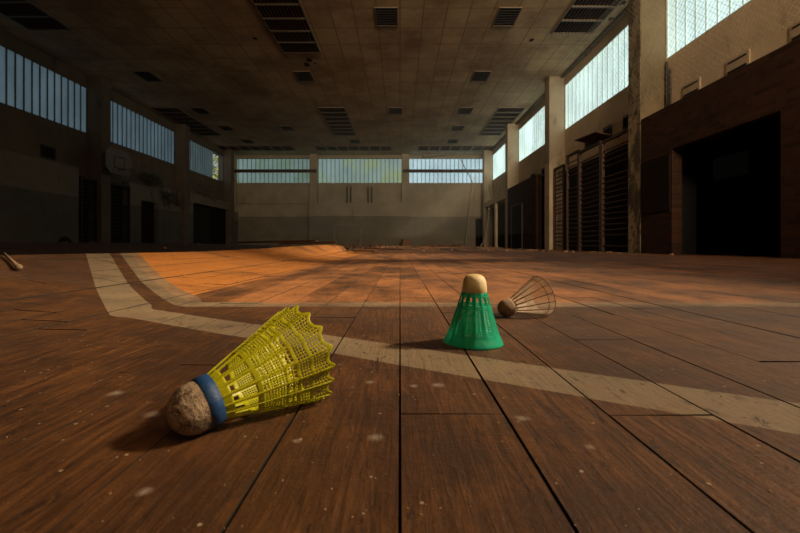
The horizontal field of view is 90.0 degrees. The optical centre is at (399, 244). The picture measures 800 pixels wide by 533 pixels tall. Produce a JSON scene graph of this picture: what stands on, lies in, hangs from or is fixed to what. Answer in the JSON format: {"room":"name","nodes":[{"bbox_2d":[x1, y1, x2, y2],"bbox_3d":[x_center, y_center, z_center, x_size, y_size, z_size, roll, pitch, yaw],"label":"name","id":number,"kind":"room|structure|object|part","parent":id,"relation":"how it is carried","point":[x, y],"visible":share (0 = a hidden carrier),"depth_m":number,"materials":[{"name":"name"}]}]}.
{"room":"sports hall","nodes":[
{"label":"sports hall","id":0,"kind":"room"},
{"bbox_2d":[0,149,78,242],"bbox_3d":[-10.950,-1.145,4.225,0.300,2.900,18.450,0,0,0],"label":"wall","id":1,"kind":"structure","parent":0,"point":[39,198],"depth_m":11.88,"materials":[{"name":"paint"}]},
{"bbox_2d":[58,237,71,242],"bbox_3d":[-10.797,-0.110,12.900,0.006,0.330,0.600,0,0,0],"label":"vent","id":2,"kind":"object","parent":1,"relation":"attached to","point":[63,239],"visible":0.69,"depth_m":12.91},
{"bbox_2d":[79,176,96,242],"bbox_3d":[-10.775,-1.175,13.830,0.080,2.280,0.720,0,0,0],"label":"wall bars","id":3,"kind":"object","parent":1,"relation":"attached to","point":[81,178],"visible":0.83,"depth_m":13.71,"materials":[{"name":"wood"}]},
{"bbox_3d":[-10.775,-2.280,13.830,0.070,0.070,0.660,0,0,0],"label":"rail","id":4,"kind":"part","parent":3,"relation":"part of","materials":[{"name":"wood"}]},
{"bbox_2d":[0,29,222,199],"bbox_3d":[-11.250,-2.745,11.000,0.300,6.500,32.000,0,0,0],"label":"wall","id":5,"kind":"structure","parent":0,"point":[21,132],"depth_m":13.56,"materials":[{"name":"paint"}]},
{"bbox_2d":[0,45,86,133],"bbox_3d":[-11.150,-4.760,11.685,0.080,1.630,5.050,0,0,0],"label":"window","id":6,"kind":"structure","parent":5,"relation":"in","point":[26,85],"depth_m":12.36,"materials":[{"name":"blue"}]},
{"bbox_2d":[40,144,55,159],"bbox_3d":[-11.080,-2.915,12.600,0.040,0.380,0.500,0,0,0],"label":"air vent","id":7,"kind":"object","parent":5,"relation":"in","point":[48,152],"visible":1,"depth_m":12.58,"materials":[{"name":"metal"}]},
{"bbox_2d":[87,76,110,242],"bbox_3d":[-10.850,-2.844,14.435,0.500,6.297,0.470,0,0,0],"label":"trim","id":8,"kind":"structure","parent":5,"relation":"attached to","point":[98,87],"depth_m":14.20,"materials":[{"name":"concrete"}]},
{"bbox_2d":[82,176,122,242],"bbox_3d":[-11.075,-1.095,14.700,0.050,2.600,2.480,0,0,0],"label":"wall bars","id":9,"kind":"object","parent":5,"relation":"attached to","point":[85,214],"depth_m":15.43,"materials":[{"name":"wood"}]},
{"bbox_2d":[103,147,133,180],"bbox_3d":[-10.135,-2.875,14.430,0.921,1.101,0.987,0,0,43],"label":"basketball hoop","id":10,"kind":"object","parent":5,"relation":"attached to","point":[117,161],"visible":1,"depth_m":14.33,"materials":[{"name":"metal"}]},
{"bbox_2d":[111,100,173,164],"bbox_3d":[-11.150,-4.760,17.185,0.080,1.630,5.050,0,0,0],"label":"window","id":11,"kind":"structure","parent":5,"relation":"in","point":[131,130],"depth_m":17.13,"materials":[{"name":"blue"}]},
{"bbox_2d":[175,123,189,243],"bbox_3d":[-10.850,-2.844,19.935,0.500,6.297,0.470,0,0,0],"label":"pillar","id":12,"kind":"structure","parent":5,"relation":"attached to","point":[182,131],"depth_m":19.70,"materials":[{"name":"concrete"}]},
{"bbox_2d":[193,204,211,243],"bbox_3d":[-11.072,-0.995,23.125,0.045,2.400,4.730,0,0,0],"label":"door","id":13,"kind":"structure","parent":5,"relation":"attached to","point":[202,215],"depth_m":22.38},
{"bbox_2d":[190,140,222,181],"bbox_3d":[-11.150,-4.760,22.635,0.080,1.630,4.950,0,0,0],"label":"window","id":14,"kind":"structure","parent":5,"relation":"in","point":[201,157],"depth_m":22.40,"materials":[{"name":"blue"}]},
{"bbox_3d":[-11.137,-4.760,21.992,0.045,1.630,3.597,0,0,0],"label":"pane","id":15,"kind":"part","parent":14,"relation":"part of","materials":[{"name":"white"}]},
{"bbox_2d":[223,150,233,243],"bbox_3d":[-10.850,-2.844,25.335,0.500,6.297,0.470,0,0,0],"label":"pillar","id":16,"kind":"structure","parent":5,"relation":"attached to","point":[228,155],"depth_m":25.10,"materials":[{"name":"concrete"}]},
{"bbox_2d":[234,154,236,211],"bbox_3d":[-10.975,-2.893,26.550,0.249,6.197,0.300,0,0,0],"label":"trim","id":17,"kind":"structure","parent":5,"relation":"attached to","point":[235,155],"depth_m":26.40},
{"bbox_2d":[122,182,237,244],"bbox_3d":[-10.900,-1.185,21.325,0.400,2.980,10.750,0,0,0],"label":"wall","id":18,"kind":"structure","parent":0,"point":[167,222],"depth_m":18.19,"materials":[{"name":"paint"}]},
{"bbox_2d":[111,182,129,242],"bbox_3d":[-10.775,-1.182,15.310,0.080,2.326,1.240,0,0,0],"label":"wall bars","id":19,"kind":"object","parent":18,"relation":"attached to","point":[113,183],"visible":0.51,"depth_m":15.59,"materials":[{"name":"wood"}]},
{"bbox_3d":[-10.775,-2.310,15.310,0.070,0.070,1.180,0,0,0],"label":"rail","id":20,"kind":"part","parent":19,"relation":"part of","materials":[{"name":"wood"}]},
{"bbox_2d":[141,201,153,242],"bbox_3d":[-11.035,-0.885,17.300,0.070,1.980,1.200,0,0,0],"label":"door","id":21,"kind":"structure","parent":18,"relation":"in","point":[147,208],"depth_m":17.49,"materials":[{"name":"metal"}]},
{"bbox_2d":[139,172,162,184],"bbox_3d":[-10.742,-2.868,17.295,0.314,0.538,1.612,0,0,0],"label":"clump","id":22,"kind":"object","parent":18,"relation":"on","point":[150,176],"visible":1,"depth_m":17.21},
{"bbox_2d":[150,186,190,209],"bbox_3d":[-10.625,-2.163,18.679,0.189,1.000,3.331,0,0,0],"label":"creeper","id":23,"kind":"object","parent":18,"relation":"attached to","point":[169,193],"visible":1,"depth_m":18.46,"materials":[{"name":"green plant"}]},
{"bbox_2d":[212,208,225,243],"bbox_3d":[-10.970,-0.985,24.425,0.060,2.380,2.050,0,0,0],"label":"door","id":24,"kind":"structure","parent":18,"relation":"in","point":[218,215],"depth_m":24.11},
{"bbox_2d":[0,0,627,154],"bbox_3d":[-2.625,-6.145,10.850,17.750,0.300,32.500,0,0,0],"label":"ceiling","id":25,"kind":"structure","parent":0,"point":[205,54],"depth_m":13.00,"materials":[{"name":"concrete"}]},
{"bbox_2d":[0,0,71,29],"bbox_3d":[-9.700,-5.978,8.900,1.180,0.035,4.420,0,0,0],"label":"ceiling vent","id":26,"kind":"object","parent":25,"relation":"in","point":[25,13],"visible":1,"depth_m":10.43,"materials":[{"name":"metal"}]},
{"bbox_2d":[132,71,162,81],"bbox_3d":[-8.950,-5.985,14.200,0.590,0.020,0.850,0,0,0],"label":"ceiling vent","id":27,"kind":"object","parent":25,"relation":"in","point":[147,76],"visible":1,"depth_m":14.22,"materials":[{"name":"metal"}]},
{"bbox_2d":[150,107,221,135],"bbox_3d":[-10.300,-5.978,19.600,1.180,0.035,4.420,0,0,0],"label":"ceiling vent","id":28,"kind":"object","parent":25,"relation":"in","point":[175,114],"visible":0.97,"depth_m":19.16,"materials":[{"name":"metal"}]},
{"bbox_2d":[189,107,210,113],"bbox_3d":[-8.900,-5.985,17.850,0.590,0.020,0.850,0,0,0],"label":"ceiling vent","id":29,"kind":"object","parent":25,"relation":"in","point":[200,110],"visible":1,"depth_m":17.78,"materials":[{"name":"metal"}]},
{"bbox_2d":[218,126,235,130],"bbox_3d":[-8.900,-5.985,20.500,0.590,0.020,0.850,0,0,0],"label":"ceiling vent","id":30,"kind":"object","parent":25,"relation":"in","point":[225,128],"visible":1,"depth_m":20.55,"materials":[{"name":"metal"}]},
{"bbox_2d":[240,139,254,142],"bbox_3d":[-8.800,-5.985,23.100,0.590,0.020,0.850,0,0,0],"label":"ceiling vent","id":31,"kind":"object","parent":25,"relation":"in","point":[242,140],"visible":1,"depth_m":23.09,"materials":[{"name":"metal"}]},
{"bbox_2d":[217,146,295,150],"bbox_3d":[-8.900,-5.978,24.700,4.700,0.035,1.130,0,0,0],"label":"ceiling vent","id":32,"kind":"object","parent":25,"relation":"in","point":[233,148],"visible":0.9,"depth_m":24.78,"materials":[{"name":"metal"}]},
{"bbox_2d":[251,0,320,53],"bbox_3d":[-3.050,-5.978,10.250,1.180,0.035,4.420,0,0,0],"label":"ceiling vent","id":33,"kind":"object","parent":25,"relation":"in","point":[287,22],"visible":1,"depth_m":10.92,"materials":[{"name":"metal"}]},
{"bbox_2d":[280,126,294,130],"bbox_3d":[-5.770,-5.985,20.500,0.590,0.020,0.850,0,0,0],"label":"ceiling vent","id":34,"kind":"object","parent":25,"relation":"in","point":[285,128],"visible":1,"depth_m":20.55,"materials":[{"name":"metal"}]},
{"bbox_2d":[293,71,314,81],"bbox_3d":[-3.400,-5.985,14.200,0.590,0.020,0.850,0,0,0],"label":"ceiling vent","id":35,"kind":"object","parent":25,"relation":"in","point":[302,76],"visible":1,"depth_m":14.22,"materials":[{"name":"metal"}]},
{"bbox_2d":[317,107,355,135],"bbox_3d":[-3.000,-5.978,19.600,1.180,0.035,4.420,0,0,0],"label":"ceiling vent","id":36,"kind":"object","parent":25,"relation":"in","point":[337,119],"visible":1,"depth_m":19.25,"materials":[{"name":"metal"}]},
{"bbox_2d":[314,146,391,150],"bbox_3d":[-2.870,-5.978,24.700,4.700,0.035,1.130,0,0,0],"label":"ceiling vent","id":37,"kind":"object","parent":25,"relation":"in","point":[318,148],"visible":1,"depth_m":24.78,"materials":[{"name":"metal"}]},
{"bbox_2d":[349,139,360,142],"bbox_3d":[-2.600,-5.985,23.100,0.590,0.020,0.850,0,0,0],"label":"ceiling vent","id":38,"kind":"object","parent":25,"relation":"in","point":[350,140],"visible":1,"depth_m":23.03,"materials":[{"name":"metal"}]},
{"bbox_2d":[374,7,397,25],"bbox_3d":[-0.350,-5.985,10.500,0.590,0.020,0.850,0,0,0],"label":"ceiling vent","id":39,"kind":"object","parent":25,"relation":"in","point":[385,16],"visible":1,"depth_m":10.49,"materials":[{"name":"metal"}]},
{"bbox_2d":[389,107,401,113],"bbox_3d":[-0.200,-5.985,17.850,0.590,0.020,0.850,0,0,0],"label":"ceiling vent","id":40,"kind":"object","parent":25,"relation":"in","point":[392,110],"visible":1,"depth_m":17.78,"materials":[{"name":"metal"}]},
{"bbox_2d":[422,154,444,157],"bbox_3d":[2.300,-5.865,26.265,1.700,0.260,0.030,0,0,0],"label":"ceiling strip","id":41,"kind":"object","parent":25,"relation":"hanging from","point":[424,155],"visible":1,"depth_m":26.25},
{"bbox_2d":[252,0,626,137],"bbox_3d":[0.691,-5.992,16.076,9.941,0.001,12.608,0,0,0],"label":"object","id":42,"kind":"structure","parent":25,"relation":"attached to","point":[622,2],"depth_m":11.66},
{"bbox_2d":[447,139,458,142],"bbox_3d":[3.050,-5.985,23.100,0.590,0.020,0.850,0,0,0],"label":"ceiling vent","id":43,"kind":"object","parent":25,"relation":"in","point":[449,140],"visible":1,"depth_m":22.91,"materials":[{"name":"metal"}]},
{"bbox_2d":[417,146,493,150],"bbox_3d":[3.450,-5.978,24.700,4.700,0.035,1.130,0,0,0],"label":"ceiling vent","id":44,"kind":"object","parent":25,"relation":"in","point":[420,148],"visible":0.91,"depth_m":24.78,"materials":[{"name":"metal"}]},
{"bbox_2d":[451,126,464,130],"bbox_3d":[2.970,-5.985,20.500,0.590,0.020,0.850,0,0,0],"label":"ceiling vent","id":45,"kind":"object","parent":25,"relation":"in","point":[454,128],"visible":1,"depth_m":20.55,"materials":[{"name":"metal"}]},
{"bbox_2d":[458,107,473,113],"bbox_3d":[2.920,-5.985,17.850,0.590,0.020,0.850,0,0,0],"label":"ceiling vent","id":46,"kind":"object","parent":25,"relation":"in","point":[463,110],"visible":1,"depth_m":17.78,"materials":[{"name":"metal"}]},
{"bbox_2d":[470,71,491,81],"bbox_3d":[2.860,-5.985,14.200,0.590,0.020,0.850,0,0,0],"label":"ceiling vent","id":47,"kind":"object","parent":25,"relation":"in","point":[478,76],"visible":1,"depth_m":14.22,"materials":[{"name":"metal"}]},
{"bbox_2d":[479,107,525,135],"bbox_3d":[4.900,-5.978,19.600,1.180,0.035,4.420,0,0,0],"label":"ceiling vent","id":48,"kind":"object","parent":25,"relation":"in","point":[502,116],"visible":0.96,"depth_m":19.18,"materials":[{"name":"metal"}]},
{"bbox_2d":[492,7,522,25],"bbox_3d":[2.800,-5.985,10.500,0.590,0.020,0.850,0,0,0],"label":"ceiling vent","id":49,"kind":"object","parent":25,"relation":"in","point":[505,16],"visible":1,"depth_m":10.49,"materials":[{"name":"metal"}]},
{"bbox_2d":[490,6,627,150],"bbox_3d":[5.730,-5.952,10.750,0.080,0.055,31.100,0,0,0],"label":"duct","id":50,"kind":"object","parent":25,"relation":"attached to","point":[621,14],"visible":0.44,"depth_m":12.57,"materials":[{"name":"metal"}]},
{"bbox_2d":[551,0,621,33],"bbox_3d":[4.850,-5.978,9.100,1.180,0.035,4.420,0,0,0],"label":"ceiling vent","id":51,"kind":"object","parent":25,"relation":"in","point":[581,15],"visible":0.93,"depth_m":10.46,"materials":[{"name":"metal"}]},
{"bbox_2d":[532,0,799,169],"bbox_3d":[5.240,-4.448,9.000,0.184,3.009,14.003,0,0,0],"label":"net","id":52,"kind":"object","parent":25,"relation":"hanging from","point":[615,0],"visible":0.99,"depth_m":9.44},
{"bbox_2d":[237,155,481,246],"bbox_3d":[-2.625,-2.745,26.850,17.550,6.500,0.300,0,0,0],"label":"wall","id":53,"kind":"structure","parent":0,"point":[438,212],"depth_m":26.70,"materials":[{"name":"paint"}]},
{"bbox_2d":[237,183,308,203],"bbox_3d":[-8.535,-3.425,26.640,5.130,1.340,0.120,0,0,0],"label":"wall panel","id":54,"kind":"object","parent":53,"relation":"attached to","point":[247,193],"visible":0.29,"depth_m":26.58,"materials":[{"name":"paint"}]},
{"bbox_2d":[237,159,308,182],"bbox_3d":[-8.525,-4.965,26.850,5.186,1.660,0.080,0,0,0],"label":"window","id":55,"kind":"structure","parent":53,"relation":"in","point":[241,163],"depth_m":26.82,"materials":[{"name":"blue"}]},
{"bbox_2d":[234,169,316,172],"bbox_3d":[-8.285,-4.855,26.240,5.630,0.190,0.180,0,0,0],"label":"steel beam","id":56,"kind":"structure","parent":53,"relation":"attached to","point":[235,170],"depth_m":26.20,"materials":[{"name":"metal"}]},
{"bbox_2d":[309,154,317,202],"bbox_3d":[-5.710,-2.893,26.500,0.500,6.197,0.400,0,0,0],"label":"pillar","id":57,"kind":"structure","parent":53,"relation":"attached to","point":[313,158],"depth_m":26.30,"materials":[{"name":"concrete"}]},
{"bbox_2d":[346,187,350,202],"bbox_3d":[-3.400,-3.325,26.617,0.310,1.100,0.155,0,0,0],"label":"rail","id":58,"kind":"object","parent":53,"relation":"attached to","point":[346,187],"visible":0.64,"depth_m":26.54,"materials":[{"name":"metal"}]},
{"bbox_3d":[-3.520,-3.325,26.617,0.070,1.100,0.155,0,0,0],"label":"rail","id":59,"kind":"part","parent":58,"relation":"part of","materials":[{"name":"metal"}]},
{"bbox_2d":[309,203,408,246],"bbox_3d":[-2.675,-1.285,26.425,6.590,2.980,0.550,0,0,0],"label":"wall panel","id":60,"kind":"object","parent":53,"relation":"attached to","point":[387,224],"visible":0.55,"depth_m":26.15,"materials":[{"name":"paint"}]},
{"bbox_2d":[334,224,360,245],"bbox_3d":[-3.430,-0.625,26.122,1.800,1.460,0.045,0,0,0],"label":"door","id":61,"kind":"structure","parent":60,"relation":"attached to","point":[347,234],"depth_m":26.12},
{"bbox_2d":[318,159,401,182],"bbox_3d":[-2.675,-4.965,26.850,5.626,1.660,0.080,0,0,0],"label":"window","id":62,"kind":"structure","parent":53,"relation":"in","point":[329,170],"depth_m":26.82,"materials":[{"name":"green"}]},
{"bbox_2d":[368,187,371,202],"bbox_3d":[-2.000,-3.325,26.617,0.310,1.100,0.155,0,0,0],"label":"rail","id":63,"kind":"object","parent":53,"relation":"attached to","point":[368,187],"visible":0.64,"depth_m":26.54,"materials":[{"name":"metal"}]},
{"bbox_2d":[402,154,408,202],"bbox_3d":[0.360,-2.893,26.500,0.500,6.197,0.400,0,0,0],"label":"pillar","id":64,"kind":"structure","parent":53,"relation":"attached to","point":[405,157],"depth_m":26.30,"materials":[{"name":"concrete"}]},
{"bbox_2d":[403,169,482,172],"bbox_3d":[2.975,-4.855,26.240,5.550,0.190,0.180,0,0,0],"label":"steel beam","id":65,"kind":"structure","parent":53,"relation":"attached to","point":[404,170],"depth_m":26.20,"materials":[{"name":"metal"}]},
{"bbox_2d":[460,158,472,245],"bbox_3d":[4.333,-2.821,26.200,0.857,5.780,0.059,0,0,0],"label":"hanging cable","id":66,"kind":"object","parent":65,"relation":"hanging from","point":[460,158],"visible":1,"depth_m":26.18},
{"bbox_2d":[409,159,481,182],"bbox_3d":[3.235,-4.965,26.850,5.306,1.660,0.080,0,0,0],"label":"window","id":67,"kind":"structure","parent":53,"relation":"in","point":[413,163],"depth_m":26.82,"materials":[{"name":"white"}]},
{"bbox_2d":[476,219,481,246],"bbox_3d":[5.280,-0.820,26.672,0.480,1.850,0.045,0,0,0],"label":"door","id":68,"kind":"structure","parent":53,"relation":"in","point":[478,221],"depth_m":26.65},
{"bbox_2d":[482,155,482,246],"bbox_3d":[5.660,-2.893,26.525,0.340,6.197,0.350,0,0,0],"label":"trim","id":69,"kind":"structure","parent":53,"relation":"attached to","point":[482,155],"depth_m":26.62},
{"bbox_2d":[0,242,799,532],"bbox_3d":[-2.625,0.076,10.900,17.550,0.258,32.200,0,0,0],"label":"floor","id":70,"kind":"structure","parent":0,"point":[158,479],"depth_m":0.28,"materials":[{"name":"wood"}]},
{"bbox_2d":[3,252,22,269],"bbox_3d":[-0.878,0.036,0.903,0.171,0.036,0.013,0,0,38],"label":"peg","id":71,"kind":"object","parent":70,"relation":"on","point":[17,266],"visible":1,"depth_m":0.88,"materials":[{"name":"brown"}]},
{"bbox_2d":[165,306,334,435],"bbox_3d":[-0.082,0.072,0.241,0.065,0.065,0.094,0,0,28],"label":"shuttlecock","id":72,"kind":"object","parent":70,"relation":"on","point":[203,403],"visible":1,"depth_m":0.24,"materials":[{"name":"plastic"}]},
{"bbox_2d":[237,240,317,242],"bbox_3d":[-1.450,-0.040,4.750,0.950,0.023,0.120,-1,0,5],"label":"board","id":73,"kind":"object","parent":70,"relation":"on","point":[283,241],"visible":1,"depth_m":4.69,"materials":[{"name":"wood"}]},
{"bbox_2d":[279,241,336,244],"bbox_3d":[-1.020,-0.024,4.450,0.620,0.023,0.100,-2,0,-7],"label":"board","id":74,"kind":"object","parent":70,"relation":"on","point":[319,242],"visible":1,"depth_m":4.40,"materials":[{"name":"brown wood"}]},
{"bbox_2d":[347,250,373,251],"bbox_3d":[-0.750,0.083,6.200,0.700,0.021,0.110,2,-1,-20],"label":"board","id":75,"kind":"object","parent":70,"relation":"on","point":[347,250],"visible":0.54,"depth_m":6.20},
{"bbox_2d":[63,241,673,254],"bbox_3d":[-2.462,0.035,16.512,14.936,0.337,19.100,0,0,0],"label":"rubble","id":76,"kind":"object","parent":70,"relation":"on","point":[342,244],"visible":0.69,"depth_m":16.11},
{"bbox_2d":[364,248,404,249],"bbox_3d":[-0.350,0.085,8.900,0.900,0.030,0.140,2,0,6],"label":"board","id":77,"kind":"object","parent":70,"relation":"on","point":[364,248],"visible":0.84,"depth_m":8.83,"materials":[{"name":"brown wood"}]},
{"bbox_2d":[5,254,785,532],"bbox_3d":[0.546,0.069,1.071,3.098,0.088,1.923,0,0,0],"label":"grit","id":78,"kind":"object","parent":70,"relation":"on","point":[27,254],"visible":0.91,"depth_m":0.20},
{"bbox_2d":[401,239,411,245],"bbox_3d":[0.377,-0.123,25.000,0.598,0.499,0.370,0,0,-23],"label":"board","id":79,"kind":"object","parent":70,"relation":"on","point":[404,242],"visible":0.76,"depth_m":24.84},
{"bbox_2d":[417,246,456,247],"bbox_3d":[1.200,0.080,13.000,1.300,0.040,0.160,1,0,-3],"label":"board","id":80,"kind":"object","parent":70,"relation":"on","point":[417,246],"visible":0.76,"depth_m":12.92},
{"bbox_2d":[443,274,503,349],"bbox_3d":[0.078,0.068,0.429,0.064,0.074,0.063,0,0,-31],"label":"shuttlecock","id":81,"kind":"object","parent":70,"relation":"on","point":[474,286],"visible":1,"depth_m":0.41,"materials":[{"name":"green"}]},
{"bbox_2d":[480,185,489,246],"bbox_3d":[5.075,-1.733,24.000,0.603,3.742,0.069,0,0,0],"label":"cable","id":82,"kind":"object","parent":70,"relation":"on","point":[486,185],"visible":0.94,"depth_m":23.97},
{"bbox_2d":[497,276,555,316],"bbox_3d":[0.183,0.075,0.600,0.083,0.058,0.058,0,0,-1],"label":"shuttlecock","id":83,"kind":"object","parent":70,"relation":"on","point":[507,307],"visible":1,"depth_m":0.58,"materials":[{"name":"brown"}]},
{"bbox_2d":[540,173,544,248],"bbox_3d":[5.465,-1.265,15.125,0.080,2.861,0.810,0,0,0],"label":"wall bars","id":84,"kind":"object","parent":70,"relation":"on","point":[542,175],"visible":0.58,"depth_m":15.47,"materials":[{"name":"wood"}]},
{"bbox_2d":[553,164,564,249],"bbox_3d":[5.465,-1.261,13.735,0.080,2.868,0.830,0,0,0],"label":"wall bars","id":85,"kind":"object","parent":70,"relation":"on","point":[562,166],"visible":0.96,"depth_m":13.68,"materials":[{"name":"wood"}]},
{"bbox_2d":[566,149,580,250],"bbox_3d":[5.385,-1.347,12.440,0.080,3.057,0.880,0,0,0],"label":"wall bars","id":86,"kind":"object","parent":70,"relation":"on","point":[578,150],"visible":0.94,"depth_m":12.52,"materials":[{"name":"brown wood"}]},
{"bbox_3d":[5.385,-2.840,12.440,0.070,0.070,0.820,0,0,0],"label":"rail","id":87,"kind":"part","parent":86,"relation":"part of","materials":[{"name":"brown wood"}]},
{"bbox_2d":[579,140,602,251],"bbox_3d":[5.385,-1.305,11.335,0.080,2.980,1.290,0,0,0],"label":"wall bars","id":88,"kind":"object","parent":70,"relation":"on","point":[598,142],"visible":0.8,"depth_m":11.33,"materials":[{"name":"brown wood"}]},
{"bbox_3d":[5.385,-2.760,11.335,0.070,0.070,1.230,0,0,0],"label":"rail","id":89,"kind":"part","parent":88,"relation":"part of","materials":[{"name":"brown wood"}]},
{"bbox_2d":[575,131,619,143],"bbox_3d":[5.312,-2.879,10.828,0.654,0.183,1.055,0,0,-5],"label":"loose sheet","id":90,"kind":"object","parent":88,"relation":"on","point":[594,137],"visible":0.79,"depth_m":10.75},
{"bbox_2d":[601,128,627,251],"bbox_3d":[5.385,-1.286,9.990,0.080,2.937,1.320,0,0,0],"label":"wall bars","id":91,"kind":"object","parent":70,"relation":"on","point":[624,131],"visible":0.67,"depth_m":10.29,"materials":[{"name":"brown wood"}]},
{"bbox_3d":[5.385,-2.720,9.990,0.070,0.070,1.260,0,0,0],"label":"rail","id":92,"kind":"part","parent":91,"relation":"part of","materials":[{"name":"brown wood"}]},
{"bbox_2d":[508,174,544,248],"bbox_3d":[5.575,-1.225,17.650,0.550,3.060,4.100,0,0,0],"label":"brick wall","id":93,"kind":"structure","parent":0,"point":[527,191],"depth_m":16.50,"materials":[{"name":"brick"}]},
{"bbox_2d":[511,202,522,248],"bbox_3d":[5.275,-0.850,18.100,0.050,2.010,1.680,0,0,0],"label":"door","id":94,"kind":"structure","parent":93,"relation":"in","point":[517,209],"depth_m":17.94,"materials":[{"name":"wood"}]},
{"bbox_2d":[493,0,799,248],"bbox_3d":[6.000,-2.745,11.000,0.300,6.500,32.000,0,0,0],"label":"wall","id":95,"kind":"structure","parent":0,"point":[780,39],"depth_m":7.97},
{"bbox_2d":[483,150,492,246],"bbox_3d":[5.575,-2.844,25.435,0.550,6.297,0.470,0,0,0],"label":"pillar","id":96,"kind":"structure","parent":95,"relation":"attached to","point":[487,154],"depth_m":25.20,"materials":[{"name":"concrete"}]},
{"bbox_2d":[484,193,504,246],"bbox_3d":[5.575,-1.220,22.675,0.550,2.850,4.950,0,0,0],"label":"trim","id":97,"kind":"structure","parent":95,"relation":"attached to","point":[500,199],"depth_m":22.20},
{"bbox_2d":[493,144,504,179],"bbox_3d":[5.900,-4.870,22.685,0.080,1.610,5.002,0,0,0],"label":"window","id":98,"kind":"structure","parent":95,"relation":"in","point":[499,156],"depth_m":23.58,"materials":[{"name":"white"}]},
{"bbox_2d":[505,123,518,247],"bbox_3d":[5.575,-2.844,19.935,0.550,6.297,0.470,0,0,0],"label":"pillar","id":99,"kind":"structure","parent":95,"relation":"attached to","point":[511,130],"depth_m":19.70,"materials":[{"name":"concrete"}]},
{"bbox_2d":[519,106,544,161],"bbox_3d":[5.900,-4.870,17.185,0.080,1.610,5.002,0,0,0],"label":"window","id":100,"kind":"structure","parent":95,"relation":"in","point":[526,132],"depth_m":17.91,"materials":[{"name":"white"}]},
{"bbox_2d":[545,76,564,249],"bbox_3d":[5.575,-2.844,14.435,0.550,6.297,0.470,0,0,0],"label":"trim","id":101,"kind":"structure","parent":95,"relation":"attached to","point":[554,162],"depth_m":14.20,"materials":[{"name":"concrete"}]},
{"bbox_2d":[492,143,627,251],"bbox_3d":[5.830,-1.245,17.225,0.039,2.900,15.850,0,0,0],"label":"wall bars","id":102,"kind":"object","parent":95,"relation":"attached to","point":[623,165],"depth_m":11.83,"materials":[{"name":"wood"}]},
{"bbox_2d":[565,25,627,129],"bbox_3d":[5.900,-4.870,11.735,0.080,1.610,4.902,0,0,0],"label":"window","id":103,"kind":"structure","parent":95,"relation":"in","point":[581,72],"depth_m":11.82,"materials":[{"name":"white"}]},
{"bbox_2d":[603,124,611,134],"bbox_3d":[5.830,-3.175,11.250,0.040,0.340,0.440,0,0,0],"label":"air vent","id":104,"kind":"object","parent":95,"relation":"in","point":[608,130],"visible":0.43,"depth_m":11.20,"materials":[{"name":"metal"}]},
{"bbox_2d":[623,114,627,129],"bbox_3d":[5.830,-3.175,10.220,0.040,0.340,0.440,0,0,0],"label":"air vent","id":105,"kind":"object","parent":95,"relation":"in","point":[625,120],"visible":0.4,"depth_m":10.35,"materials":[{"name":"metal"}]},
{"bbox_2d":[641,0,665,118],"bbox_3d":[5.575,-2.844,9.035,0.550,6.297,0.470,0,0,0],"label":"trim","id":106,"kind":"structure","parent":95,"relation":"attached to","point":[652,106],"depth_m":8.80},
{"bbox_2d":[665,61,667,106],"bbox_3d":[5.810,-3.375,8.720,0.041,1.240,0.041,0,0,23],"label":"conduit","id":107,"kind":"object","parent":95,"relation":"attached to","point":[666,67],"visible":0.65,"depth_m":8.70,"materials":[{"name":"metal"}]},
{"bbox_2d":[669,69,670,104],"bbox_3d":[5.810,-3.275,8.600,0.041,1.040,0.041,0,0,23],"label":"conduit","id":108,"kind":"object","parent":95,"relation":"attached to","point":[669,69],"visible":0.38,"depth_m":8.59,"materials":[{"name":"metal"}]},
{"bbox_2d":[682,77,700,97],"bbox_3d":[5.835,-3.135,8.020,0.030,0.280,0.480,0,0,0],"label":"air vent","id":109,"kind":"object","parent":95,"relation":"in","point":[694,85],"visible":0.81,"depth_m":8.00,"materials":[{"name":"metal"}]},
{"bbox_2d":[667,0,751,58],"bbox_3d":[5.900,-4.870,6.288,0.080,1.610,4.996,0,0,0],"label":"window","id":110,"kind":"structure","parent":95,"relation":"in","point":[719,6],"depth_m":8.05,"materials":[{"name":"white"}]},
{"bbox_2d":[726,49,749,74],"bbox_3d":[5.835,-3.135,6.920,0.030,0.280,0.480,0,0,0],"label":"air vent","id":111,"kind":"object","parent":95,"relation":"in","point":[743,59],"visible":0.79,"depth_m":6.89,"materials":[{"name":"metal"}]},
{"bbox_2d":[789,21,799,42],"bbox_3d":[5.835,-3.135,5.750,0.030,0.280,0.480,0,0,0],"label":"air vent","id":112,"kind":"object","parent":95,"relation":"in","point":[794,30],"visible":0.8,"depth_m":5.91,"materials":[{"name":"metal"}]},
{"bbox_2d":[641,37,799,258],"bbox_3d":[5.575,-1.225,1.900,0.550,3.060,13.800,0,0,0],"label":"brick wall","id":113,"kind":"structure","parent":0,"point":[767,87],"depth_m":6.36,"materials":[{"name":"brick"}]},
{"bbox_2d":[628,0,640,252],"bbox_3d":[5.294,-2.893,9.035,0.012,6.195,0.460,0,0,0],"label":"trim","id":114,"kind":"structure","parent":113,"relation":"attached to","point":[634,119],"depth_m":9.02,"materials":[{"name":"paint"}]},
{"bbox_2d":[682,115,780,256],"bbox_3d":[7.250,-1.320,8.000,3.500,3.550,10.400,0,0,0],"label":"doorway","id":115,"kind":"structure","parent":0,"point":[738,215],"depth_m":10.04,"materials":[{"name":"black"}]},
{"bbox_2d":[713,150,748,180],"bbox_3d":[8.785,-2.095,10.650,0.030,0.600,1.100,0,0,0],"label":"window","id":116,"kind":"structure","parent":115,"relation":"in","point":[737,164],"depth_m":10.58,"materials":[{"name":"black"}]},
{"label":"outside","id":117,"kind":"structure","parent":0,"visible":0},
{"bbox_2d":[213,155,217,178],"bbox_3d":[-14.494,-3.475,27.468,4.444,7.761,6.458,0,0,0],"label":"tree","id":118,"kind":"object","parent":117,"point":[215,169],"visible":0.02,"depth_m":28.19,"materials":[{"name":"green plant"}]}
]}

